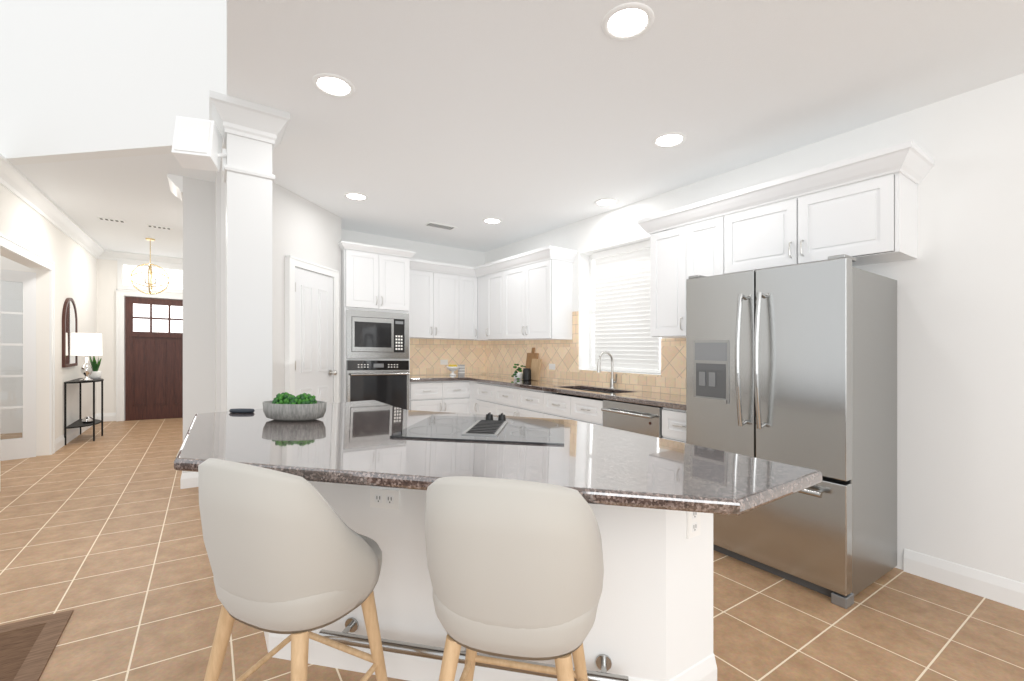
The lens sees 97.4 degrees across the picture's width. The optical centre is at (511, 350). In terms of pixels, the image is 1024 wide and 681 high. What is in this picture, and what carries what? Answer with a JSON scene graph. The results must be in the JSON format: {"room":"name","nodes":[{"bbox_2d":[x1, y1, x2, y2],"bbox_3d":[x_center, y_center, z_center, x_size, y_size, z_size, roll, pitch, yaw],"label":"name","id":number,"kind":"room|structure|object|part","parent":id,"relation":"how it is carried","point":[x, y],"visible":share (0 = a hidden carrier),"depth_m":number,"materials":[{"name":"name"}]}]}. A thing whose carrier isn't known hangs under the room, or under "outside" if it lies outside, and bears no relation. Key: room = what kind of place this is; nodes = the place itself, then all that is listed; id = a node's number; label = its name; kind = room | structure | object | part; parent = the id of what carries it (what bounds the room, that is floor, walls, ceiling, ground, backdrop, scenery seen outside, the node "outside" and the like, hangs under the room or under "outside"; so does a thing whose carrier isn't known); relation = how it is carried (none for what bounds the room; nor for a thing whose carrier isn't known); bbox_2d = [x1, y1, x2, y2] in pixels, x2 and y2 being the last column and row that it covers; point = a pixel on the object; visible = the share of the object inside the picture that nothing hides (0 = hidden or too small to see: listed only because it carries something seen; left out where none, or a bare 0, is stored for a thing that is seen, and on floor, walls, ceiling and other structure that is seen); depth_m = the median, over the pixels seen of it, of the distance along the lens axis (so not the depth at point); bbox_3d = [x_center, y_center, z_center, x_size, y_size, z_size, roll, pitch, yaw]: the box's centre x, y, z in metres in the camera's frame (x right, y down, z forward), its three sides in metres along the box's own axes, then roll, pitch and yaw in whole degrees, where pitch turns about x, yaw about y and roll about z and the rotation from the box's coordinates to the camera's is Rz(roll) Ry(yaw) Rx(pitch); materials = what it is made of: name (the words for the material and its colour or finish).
{"room":"kitchen","nodes":[
{"label":"kitchen","id":0,"kind":"room"},
{"bbox_2d":[0,255,29,271],"bbox_3d":[-7.435,-0.260,5.925,2.430,2.806,0.150,0,0,-34],"label":"wall","id":1,"kind":"structure","parent":0,"point":[7,264],"depth_m":6.19,"materials":[{"name":"white paint"}]},
{"bbox_2d":[0,610,72,680],"bbox_3d":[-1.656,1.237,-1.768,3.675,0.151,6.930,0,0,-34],"label":"rug","id":2,"kind":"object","parent":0,"point":[27,647],"depth_m":1.88,"materials":[{"name":"brown fabric"}]},
{"bbox_2d":[0,184,96,455],"bbox_3d":[-5.406,-0.216,5.228,0.150,2.820,5.020,0,0,-34],"label":"wall","id":3,"kind":"structure","parent":0,"point":[24,224],"depth_m":5.26,"materials":[{"name":"white paint"}]},
{"bbox_2d":[0,269,35,460],"bbox_3d":[-5.487,0.147,4.692,0.040,2.040,0.720,0,0,38],"label":"french door","id":4,"kind":"structure","parent":3,"relation":"in","point":[17,364],"depth_m":4.87,"materials":[{"name":"white wood"}]},
{"bbox_2d":[0,233,54,454],"bbox_3d":[-4.761,0.088,4.433,0.026,2.198,1.716,0,0,-34],"label":"door frame","id":5,"kind":"structure","parent":3,"relation":"attached to","point":[11,245],"depth_m":5.06,"materials":[{"name":"white wood"}]},
{"bbox_2d":[62,298,77,367],"bbox_3d":[-5.656,-0.240,5.759,0.029,0.884,0.640,0,0,-34],"label":"arched mirror","id":6,"kind":"object","parent":3,"relation":"attached to","point":[69,320],"visible":0.94,"depth_m":5.67,"materials":[{"name":"brown mirror"}]},
{"bbox_2d":[55,413,98,451],"bbox_3d":[-5.954,1.085,6.186,0.016,0.164,2.520,0,0,-34],"label":"baseboard","id":7,"kind":"structure","parent":3,"relation":"attached to","point":[73,433],"depth_m":5.76,"materials":[{"name":"white wood"}]},
{"bbox_2d":[0,0,226,164],"bbox_3d":[-1.393,-2.226,0.554,2.123,1.399,9.480,0,0,-34],"label":"wall","id":8,"kind":"structure","parent":0,"point":[89,79],"depth_m":3.49,"materials":[{"name":"white paint"}]},
{"bbox_2d":[97,259,182,412],"bbox_3d":[-6.079,-0.230,7.713,1.820,2.793,0.150,0,0,-34],"label":"wall","id":9,"kind":"structure","parent":0,"point":[106,294],"depth_m":7.30,"materials":[{"name":"white paint"}]},
{"bbox_2d":[115,258,182,420],"bbox_3d":[-5.973,-0.178,7.645,1.170,2.681,0.081,0,0,-34],"label":"door frame","id":10,"kind":"structure","parent":9,"relation":"attached to","point":[131,290],"depth_m":7.36,"materials":[{"name":"white wood"}]},
{"bbox_2d":[123,265,182,288],"bbox_3d":[-5.991,-1.243,7.672,0.970,0.347,0.008,0,0,-34],"label":"transom window","id":11,"kind":"structure","parent":9,"relation":"in","point":[175,279],"depth_m":7.64,"materials":[{"name":"white"}]},
{"bbox_2d":[125,296,182,420],"bbox_3d":[-5.951,0.132,7.612,0.910,2.056,0.141,0,0,-34],"label":"front door","id":12,"kind":"structure","parent":9,"relation":"in","point":[153,358],"depth_m":7.58,"materials":[{"name":"brown wood"}]},
{"bbox_2d":[183,177,194,472],"bbox_3d":[-2.967,-0.167,4.168,0.120,2.766,0.370,0,0,-34],"label":"wall","id":13,"kind":"structure","parent":0,"point":[188,183],"depth_m":4.00,"materials":[{"name":"white paint"}]},
{"bbox_2d":[0,153,182,263],"bbox_3d":[-4.737,-1.514,5.641,1.420,0.217,4.785,0,0,-34],"label":"crown molding","id":14,"kind":"structure","parent":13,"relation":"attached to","point":[14,180],"depth_m":4.81,"materials":[{"name":"white wood"}]},
{"bbox_2d":[180,471,184,488],"bbox_3d":[-3.019,1.146,4.123,0.016,0.139,0.386,0,0,-34],"label":"baseboard","id":15,"kind":"structure","parent":13,"relation":"attached to","point":[182,481],"depth_m":3.97,"materials":[{"name":"white"}]},
{"bbox_2d":[195,161,225,414],"bbox_3d":[-3.875,-0.185,5.812,0.220,2.827,5.470,0,0,-34],"label":"wall","id":16,"kind":"structure","parent":0,"point":[210,197],"depth_m":4.05,"materials":[{"name":"white paint"}]},
{"bbox_2d":[185,472,198,487],"bbox_3d":[-2.755,1.151,4.079,0.310,0.141,0.016,0,0,-34],"label":"baseboard","id":17,"kind":"structure","parent":16,"relation":"attached to","point":[191,478],"depth_m":4.01,"materials":[{"name":"white wood"}]},
{"bbox_2d":[272,182,340,402],"bbox_3d":[-2.167,-0.155,4.378,0.960,2.778,1.180,0,0,-34],"label":"wall","id":18,"kind":"structure","parent":0,"point":[305,229],"depth_m":4.31,"materials":[{"name":"white paint"}]},
{"bbox_2d":[285,255,338,402],"bbox_3d":[-2.029,0.169,4.622,0.051,2.132,0.822,0,0,11],"label":"door frame","id":19,"kind":"structure","parent":18,"relation":"attached to","point":[291,263],"depth_m":4.29,"materials":[{"name":"white wood"}]},
{"bbox_2d":[295,267,336,403],"bbox_3d":[-2.000,0.215,4.614,0.645,2.038,0.653,0,0,11],"label":"pantry door","id":20,"kind":"structure","parent":18,"relation":"in","point":[314,327],"depth_m":4.61,"materials":[{"name":"white wood"}]},
{"bbox_3d":[-2.001,0.162,4.609,0.475,1.640,0.436,0,0,-34],"label":"pantry door knob","id":21,"kind":"part","parent":20,"relation":"part of","materials":[{"name":"white wood"}]},
{"bbox_2d":[341,229,484,340],"bbox_3d":[-1.322,-0.132,6.296,2.530,2.805,0.150,0,0,-34],"label":"wall","id":22,"kind":"structure","parent":0,"point":[443,254],"depth_m":6.28,"materials":[{"name":"white paint"}]},
{"bbox_2d":[410,269,437,338],"bbox_3d":[-1.296,-0.606,6.023,0.503,0.913,0.328,0,0,-34],"label":"upper cabinet","id":23,"kind":"object","parent":22,"relation":"attached to","point":[423,284],"depth_m":5.92,"materials":[{"name":"white wood"}]},
{"bbox_2d":[410,338,481,374],"bbox_3d":[-1.009,0.087,6.409,1.410,0.526,0.011,0,0,-34],"label":"tile backsplash","id":24,"kind":"structure","parent":22,"relation":"attached to","point":[426,355],"depth_m":6.42,"materials":[{"name":"beige tile"}]},
{"bbox_2d":[440,360,447,364],"bbox_3d":[-0.969,0.160,6.427,0.116,0.072,0.004,0,0,-34],"label":"electrical outlet plate","id":25,"kind":"object","parent":24,"relation":"attached to","point":[445,362],"depth_m":6.42,"materials":[{"name":"white plastic"}]},
{"bbox_2d":[438,269,465,339],"bbox_3d":[-0.980,-0.606,6.237,0.500,0.913,0.328,0,0,-34],"label":"upper cabinet","id":26,"kind":"object","parent":22,"relation":"attached to","point":[451,288],"depth_m":6.15,"materials":[{"name":"white wood"}]},
{"bbox_2d":[466,273,477,340],"bbox_3d":[-0.728,-0.606,6.408,0.350,0.913,0.328,0,0,-34],"label":"upper cabinet","id":27,"kind":"object","parent":22,"relation":"attached to","point":[471,282],"depth_m":6.32,"materials":[{"name":"white wood"}]},
{"bbox_2d":[0,418,1023,680],"bbox_3d":[-1.631,1.271,3.123,9.200,0.390,15.000,0,0,-34],"label":"floor","id":28,"kind":"structure","parent":0,"point":[102,536],"depth_m":2.27,"materials":[{"name":"tile"}]},
{"bbox_2d":[64,378,103,444],"bbox_3d":[-5.614,0.768,5.957,0.301,0.792,0.840,0,0,-34],"label":"console table","id":29,"kind":"object","parent":28,"relation":"on","point":[78,424],"visible":0.88,"depth_m":5.82,"materials":[{"name":"black metal"}]},
{"bbox_2d":[70,333,101,380],"bbox_3d":[-5.471,0.076,5.788,0.300,0.613,0.300,0,0,-34],"label":"table lamp","id":30,"kind":"object","parent":29,"relation":"on","point":[86,344],"visible":1,"depth_m":5.71,"materials":[{"name":"white fabric"}]},
{"bbox_2d":[82,416,92,422],"bbox_3d":[-5.615,0.903,5.956,0.120,0.081,0.211,0,0,-34],"label":"decorative figurine","id":31,"kind":"object","parent":29,"relation":"on","point":[88,419],"visible":0.96,"depth_m":5.90,"materials":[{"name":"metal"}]},
{"bbox_2d":[89,356,101,378],"bbox_3d":[-5.697,0.183,6.146,0.135,0.388,0.161,0,0,-34],"label":"potted plant","id":32,"kind":"object","parent":29,"relation":"on","point":[95,373],"visible":0.9,"depth_m":6.13,"materials":[{"name":"green plant"}]},
{"bbox_2d":[209,90,289,410],"bbox_3d":[-1.706,-0.141,2.917,0.425,2.770,0.425,0,0,-34],"label":"column","id":33,"kind":"structure","parent":28,"relation":"on","point":[252,133],"depth_m":2.81,"materials":[{"name":"white"}]},
{"bbox_2d":[222,148,225,173],"bbox_3d":[-1.813,-1.192,2.836,0.021,0.141,0.070,0,0,-34],"label":"bracket","id":34,"kind":"object","parent":33,"relation":"attached to","point":[223,158],"visible":0.71,"depth_m":2.80,"materials":[{"name":"white"}]},
{"bbox_2d":[171,116,226,171],"bbox_3d":[-1.878,-1.254,2.737,0.252,0.281,0.208,0,0,-14],"label":"speaker","id":35,"kind":"object","parent":34,"relation":"attached to","point":[196,143],"visible":0.98,"depth_m":2.67},
{"bbox_2d":[198,458,387,680],"bbox_3d":[-0.665,0.781,1.379,0.582,0.976,0.603,0,0,-34],"label":"bar stool","id":36,"kind":"object","parent":28,"relation":"on","point":[297,558],"visible":1,"depth_m":1.19,"materials":[{"name":"beige plastic"}]},
{"bbox_2d":[339,241,415,409],"bbox_3d":[-1.724,0.008,5.516,0.870,2.480,0.688,0,0,-34],"label":"tall cabinet","id":37,"kind":"object","parent":28,"relation":"on","point":[374,281],"visible":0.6,"depth_m":5.23,"materials":[{"name":"white wood"}]},
{"bbox_2d":[346,360,408,409],"bbox_3d":[-1.539,0.463,5.244,0.734,0.723,0.108,0,0,-34],"label":"wall oven","id":38,"kind":"object","parent":37,"relation":"in","point":[385,381],"visible":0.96,"depth_m":5.25,"materials":[{"name":"silver metal"}]},
{"bbox_2d":[346,309,408,358],"bbox_3d":[-1.560,-0.187,5.274,0.734,0.563,0.034,0,0,-34],"label":"microwave","id":39,"kind":"object","parent":37,"relation":"in","point":[377,334],"visible":1,"depth_m":5.25,"materials":[{"name":"silver metal"}]},
{"bbox_2d":[410,380,465,412],"bbox_3d":[-1.070,0.841,6.001,0.853,0.942,0.619,0,0,-34],"label":"base cabinet","id":40,"kind":"object","parent":28,"relation":"on","point":[435,396],"depth_m":5.73,"materials":[{"name":"white wood"}]},
{"bbox_2d":[410,375,466,381],"bbox_3d":[-1.091,0.362,5.968,0.780,0.070,0.649,0,0,-34],"label":"countertop","id":41,"kind":"structure","parent":40,"relation":"on","point":[413,378],"depth_m":5.81,"materials":[{"name":"stone"}]},
{"bbox_2d":[446,364,458,375],"bbox_3d":[-0.833,0.266,6.332,0.184,0.154,0.184,0,0,-34],"label":"pedestal bowl","id":42,"kind":"object","parent":41,"relation":"on","point":[452,368],"visible":1,"depth_m":6.29,"materials":[{"name":"white ceramic"}]},
{"bbox_2d":[458,365,464,374],"bbox_3d":[-0.723,0.269,6.418,0.092,0.152,0.042,0,0,-42],"label":"folded towel","id":43,"kind":"object","parent":41,"relation":"on","point":[461,370],"visible":0.96,"depth_m":6.40,"materials":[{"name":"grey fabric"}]},
{"bbox_2d":[465,374,685,409],"bbox_3d":[0.439,0.382,4.979,0.646,0.110,4.003,0,0,-34],"label":"countertop","id":44,"kind":"structure","parent":40,"relation":"on","point":[673,401],"depth_m":4.33,"materials":[{"name":"stone"}]},
{"bbox_2d":[511,364,525,379],"bbox_3d":[0.070,0.262,5.707,0.212,0.199,0.214,0,0,-34],"label":"potted plant","id":45,"kind":"object","parent":44,"relation":"on","point":[516,375],"visible":0.96,"depth_m":5.68,"materials":[{"name":"white ceramic"}]},
{"bbox_2d":[523,368,530,380],"bbox_3d":[0.185,0.288,5.524,0.104,0.152,0.104,0,0,-34],"label":"canister","id":46,"kind":"object","parent":44,"relation":"on","point":[526,374],"visible":1,"depth_m":5.48,"materials":[{"name":"black ceramic"}]},
{"bbox_2d":[525,348,541,380],"bbox_3d":[0.269,0.161,5.665,0.120,0.408,0.360,0,0,-34],"label":"cutting boards","id":47,"kind":"object","parent":44,"relation":"on","point":[533,362],"visible":0.83,"depth_m":5.61,"materials":[{"name":"brown wood"}]},
{"bbox_2d":[552,389,609,400],"bbox_3d":[0.814,0.515,4.452,0.412,0.211,0.812,0,0,-34],"label":"sink","id":48,"kind":"object","parent":44,"relation":"in","point":[582,396],"visible":0.04,"depth_m":4.45,"materials":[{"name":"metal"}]},
{"bbox_2d":[597,351,616,387],"bbox_3d":[0.962,0.192,4.527,0.244,0.378,0.106,0,0,-34],"label":"faucet","id":49,"kind":"object","parent":44,"relation":"on","point":[613,381],"visible":0.98,"depth_m":4.57,"materials":[{"name":"silver metal"}]},
{"bbox_2d":[466,380,477,413],"bbox_3d":[-0.264,0.852,6.029,0.633,0.921,0.281,0,0,-34],"label":"base cabinet","id":50,"kind":"object","parent":28,"relation":"on","point":[469,397],"depth_m":5.92,"materials":[{"name":"white wood"}]},
{"bbox_2d":[478,382,489,414],"bbox_3d":[-0.064,0.852,5.747,0.618,0.921,0.530,0,0,-34],"label":"base cabinet","id":51,"kind":"object","parent":28,"relation":"on","point":[483,388],"depth_m":5.63,"materials":[{"name":"white wood"}]},
{"bbox_2d":[264,481,716,680],"bbox_3d":[-0.392,0.831,2.197,1.396,0.920,2.121,0,0,-34],"label":"kitchen island","id":52,"kind":"object","parent":28,"relation":"on","point":[654,619],"visible":0.25,"depth_m":1.66,"materials":[{"name":"white paint"}]},
{"bbox_2d":[370,488,398,509],"bbox_3d":[-0.498,0.577,1.760,0.120,0.076,0.009,0,0,11],"label":"outlet","id":53,"kind":"object","parent":52,"relation":"attached to","point":[385,498],"depth_m":1.76,"materials":[{"name":"white plastic"}]},
{"bbox_2d":[319,617,628,680],"bbox_3d":[-0.165,1.097,1.644,1.140,0.076,0.107,0,0,11],"label":"rail","id":54,"kind":"object","parent":52,"relation":"attached to","point":[603,661],"depth_m":1.62,"materials":[{"name":"silver metal"}]},
{"bbox_2d":[174,400,821,514],"bbox_3d":[-0.417,0.373,1.983,1.707,0.094,2.537,0,0,-34],"label":"island countertop","id":55,"kind":"structure","parent":52,"relation":"on","point":[354,442],"depth_m":1.48,"materials":[{"name":"stone"}]},
{"bbox_2d":[229,408,254,412],"bbox_3d":[-1.448,0.320,2.413,0.117,0.021,0.082,0,0,-34],"label":"remote","id":56,"kind":"object","parent":55,"relation":"on","point":[241,410],"visible":1,"depth_m":2.39,"materials":[{"name":"grey plastic"}]},
{"bbox_2d":[262,401,326,420],"bbox_3d":[-1.070,0.292,2.220,0.273,0.086,0.231,0,0,-34],"label":"bowl","id":57,"kind":"object","parent":55,"relation":"on","point":[293,412],"visible":0.92,"depth_m":2.14,"materials":[{"name":"grey wood"}]},
{"bbox_2d":[272,392,316,403],"bbox_3d":[-1.071,0.255,2.223,0.202,0.106,0.170,0,0,-34],"label":"greenery","id":58,"kind":"object","parent":57,"relation":"in","point":[288,398],"visible":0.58,"depth_m":2.19,"materials":[{"name":"green plant"}]},
{"bbox_2d":[390,412,563,444],"bbox_3d":[-0.113,0.341,2.075,0.700,0.047,0.600,0,0,6],"label":"cooktop","id":59,"kind":"object","parent":55,"relation":"in","point":[490,428],"visible":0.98,"depth_m":1.99,"materials":[{"name":"black glass"}]},
{"bbox_2d":[687,511,700,538],"bbox_3d":[0.665,0.618,1.645,0.074,0.121,0.009,0,0,-34],"label":"outlet","id":60,"kind":"object","parent":52,"relation":"attached to","point":[693,518],"depth_m":1.64,"materials":[{"name":"white plastic"}]},
{"bbox_2d":[425,476,603,680],"bbox_3d":[0.008,0.795,1.284,0.608,0.974,0.608,0,0,-34],"label":"bar stool","id":61,"kind":"object","parent":28,"relation":"on","point":[516,569],"visible":1,"depth_m":1.10,"materials":[{"name":"grey fabric"}]},
{"bbox_2d":[490,384,593,417],"bbox_3d":[0.314,0.852,5.188,0.618,0.921,1.061,0,0,-34],"label":"base cabinet","id":62,"kind":"object","parent":28,"relation":"on","point":[507,400],"depth_m":4.84,"materials":[{"name":"white wood"}]},
{"bbox_2d":[546,408,602,425],"bbox_3d":[0.796,0.970,4.477,0.618,0.685,0.900,0,0,-34],"label":"base cabinet","id":63,"kind":"object","parent":28,"relation":"on","point":[587,415],"depth_m":4.16,"materials":[{"name":"white wood"}]},
{"bbox_2d":[662,407,685,442],"bbox_3d":[1.482,0.869,3.464,0.618,0.886,0.326,0,0,-34],"label":"base cabinet","id":64,"kind":"object","parent":28,"relation":"on","point":[673,420],"depth_m":3.33,"materials":[{"name":"white wood"}]},
{"bbox_2d":[601,400,662,437],"bbox_3d":[1.172,0.862,3.819,0.637,0.875,0.598,0,0,-34],"label":"dishwasher","id":65,"kind":"object","parent":64,"relation":"in","point":[637,418],"visible":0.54,"depth_m":3.63,"materials":[{"name":"silver metal"}]},
{"bbox_2d":[686,254,896,608],"bbox_3d":[1.707,0.403,2.845,0.862,1.817,0.923,0,0,-34],"label":"refrigerator","id":66,"kind":"object","parent":28,"relation":"on","point":[828,364],"depth_m":2.50,"materials":[{"name":"silver metal"}]},
{"bbox_2d":[693,340,728,403],"bbox_3d":[1.270,0.129,2.886,0.019,0.398,0.245,0,0,-34],"label":"dispenser","id":67,"kind":"object","parent":66,"relation":"attached to","point":[710,370],"visible":0.98,"depth_m":2.88,"materials":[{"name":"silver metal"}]},
{"bbox_3d":[1.394,0.207,2.633,0.105,1.100,0.743,0,0,-34],"label":"refrigerator handle","id":68,"kind":"part","parent":66,"relation":"part of","materials":[{"name":"silver metal"}]},
{"bbox_2d":[14,0,1023,257],"bbox_3d":[-1.044,-1.567,3.218,5.680,0.373,13.500,0,0,-34],"label":"ceiling","id":69,"kind":"structure","parent":0,"point":[524,118],"depth_m":2.62,"materials":[{"name":"white paint"}]},
{"bbox_2d":[97,217,126,222],"bbox_3d":[-4.823,-1.580,5.429,0.260,0.014,0.100,0,0,-34],"label":"ceiling vent","id":70,"kind":"object","parent":69,"relation":"in","point":[123,221],"depth_m":5.41,"materials":[{"name":"white metal"}]},
{"bbox_2d":[130,238,168,293],"bbox_3d":[-5.130,-1.198,6.381,0.434,0.787,0.434,0,0,-34],"label":"chandelier","id":71,"kind":"object","parent":69,"relation":"hanging from","point":[150,284],"visible":1,"depth_m":6.37,"materials":[{"name":"gold metal"}]},
{"bbox_2d":[146,224,172,229],"bbox_3d":[-4.479,-1.572,5.723,0.260,0.014,0.100,0,0,-34],"label":"ceiling vent","id":72,"kind":"object","parent":69,"relation":"in","point":[153,226],"depth_m":5.71,"materials":[{"name":"white metal"}]},
{"bbox_2d":[312,73,354,97],"bbox_3d":[-1.009,-1.502,2.553,0.229,0.012,0.229,0,0,11],"label":"recessed light","id":73,"kind":"object","parent":69,"relation":"in","point":[329,84],"depth_m":2.54,"materials":[{"name":"white"}]},
{"bbox_2d":[344,192,368,200],"bbox_3d":[-1.527,-1.513,4.413,0.229,0.012,0.229,0,0,11],"label":"recessed light","id":74,"kind":"object","parent":69,"relation":"in","point":[350,195],"depth_m":4.40,"materials":[{"name":"white"}]},
{"bbox_2d":[424,222,456,229],"bbox_3d":[-0.854,-1.497,5.400,0.360,0.018,0.160,0,0,-34],"label":"ceiling vent","id":75,"kind":"object","parent":69,"relation":"in","point":[440,226],"visible":0.96,"depth_m":5.39,"materials":[{"name":"white metal"}]},
{"bbox_2d":[482,218,501,223],"bbox_3d":[-0.226,-1.486,5.149,0.229,0.012,0.229,0,0,11],"label":"recessed light","id":76,"kind":"object","parent":69,"relation":"in","point":[487,220],"depth_m":5.13,"materials":[{"name":"white"}]},
{"bbox_2d":[594,198,617,205],"bbox_3d":[0.925,-1.462,4.430,0.229,0.012,0.229,0,0,11],"label":"recessed light","id":77,"kind":"object","parent":69,"relation":"in","point":[605,201],"depth_m":4.43,"materials":[{"name":"white"}]},
{"bbox_2d":[602,2,653,40],"bbox_3d":[0.518,-1.471,2.017,0.229,0.012,0.229,0,0,11],"label":"recessed light","id":78,"kind":"object","parent":69,"relation":"in","point":[628,21],"depth_m":2.01,"materials":[{"name":"white"}]},
{"bbox_2d":[652,132,686,147],"bbox_3d":[1.090,-1.459,3.117,0.229,0.012,0.229,0,0,11],"label":"recessed light","id":79,"kind":"object","parent":69,"relation":"in","point":[669,139],"depth_m":3.11,"materials":[{"name":"white"}]},
{"bbox_2d":[485,73,1023,582],"bbox_3d":[2.264,-0.058,3.060,0.220,2.874,9.530,0,0,-34],"label":"wall","id":80,"kind":"structure","parent":0,"point":[959,279],"depth_m":2.54,"materials":[{"name":"white paint"}]},
{"bbox_2d":[478,273,485,340],"bbox_3d":[-0.478,-0.606,6.577,0.373,0.913,0.328,0,0,-34],"label":"upper cabinet","id":81,"kind":"object","parent":80,"relation":"attached to","point":[481,280],"depth_m":6.27,"materials":[{"name":"white wood"}]},
{"bbox_2d":[486,261,497,340],"bbox_3d":[-0.071,-0.657,6.017,0.328,1.052,0.495,0,0,-34],"label":"upper cabinet","id":82,"kind":"object","parent":80,"relation":"attached to","point":[492,267],"depth_m":6.01,"materials":[{"name":"white wood"}]},
{"bbox_2d":[498,245,573,340],"bbox_3d":[0.280,-0.657,5.498,0.328,1.052,1.000,0,0,-34],"label":"upper cabinet","id":83,"kind":"object","parent":80,"relation":"attached to","point":[531,301],"depth_m":5.19,"materials":[{"name":"white wood"}]},
{"bbox_2d":[482,311,685,395],"bbox_3d":[0.702,-0.027,5.157,0.011,0.847,4.004,0,0,-34],"label":"tile backsplash","id":84,"kind":"structure","parent":80,"relation":"attached to","point":[499,358],"depth_m":5.15,"materials":[{"name":"beige tile"}]},
{"bbox_2d":[549,364,554,369],"bbox_3d":[0.486,0.190,5.462,0.004,0.071,0.116,0,0,-34],"label":"electrical outlet plate","id":85,"kind":"object","parent":84,"relation":"attached to","point":[551,366],"depth_m":5.45,"materials":[{"name":"white plastic"}]},
{"bbox_2d":[589,255,661,373],"bbox_3d":[1.221,-0.435,4.727,0.042,1.324,1.120,0,0,-34],"label":"kitchen window","id":86,"kind":"structure","parent":80,"relation":"in","point":[591,313],"depth_m":5.15,"materials":[{"name":"white wood"}]},
{"bbox_2d":[592,240,660,372],"bbox_3d":[1.175,-0.439,4.690,0.065,1.304,0.890,0,0,-34],"label":"window blinds","id":87,"kind":"object","parent":86,"relation":"attached to","point":[625,340],"visible":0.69,"depth_m":4.68,"materials":[{"name":"white plastic"}]},
{"bbox_2d":[637,141,933,337],"bbox_3d":[1.760,-0.620,3.245,0.403,1.025,1.830,0,0,-34],"label":"upper cabinet","id":88,"kind":"object","parent":80,"relation":"attached to","point":[872,221],"visible":0.83,"depth_m":2.92,"materials":[{"name":"white wood"}]},
{"bbox_2d":[904,548,1023,609],"bbox_3d":[3.598,1.282,0.878,0.016,0.186,4.420,0,0,-34],"label":"baseboard","id":89,"kind":"structure","parent":80,"relation":"attached to","point":[1000,589],"depth_m":2.48,"materials":[{"name":"white wood"}]}
]}

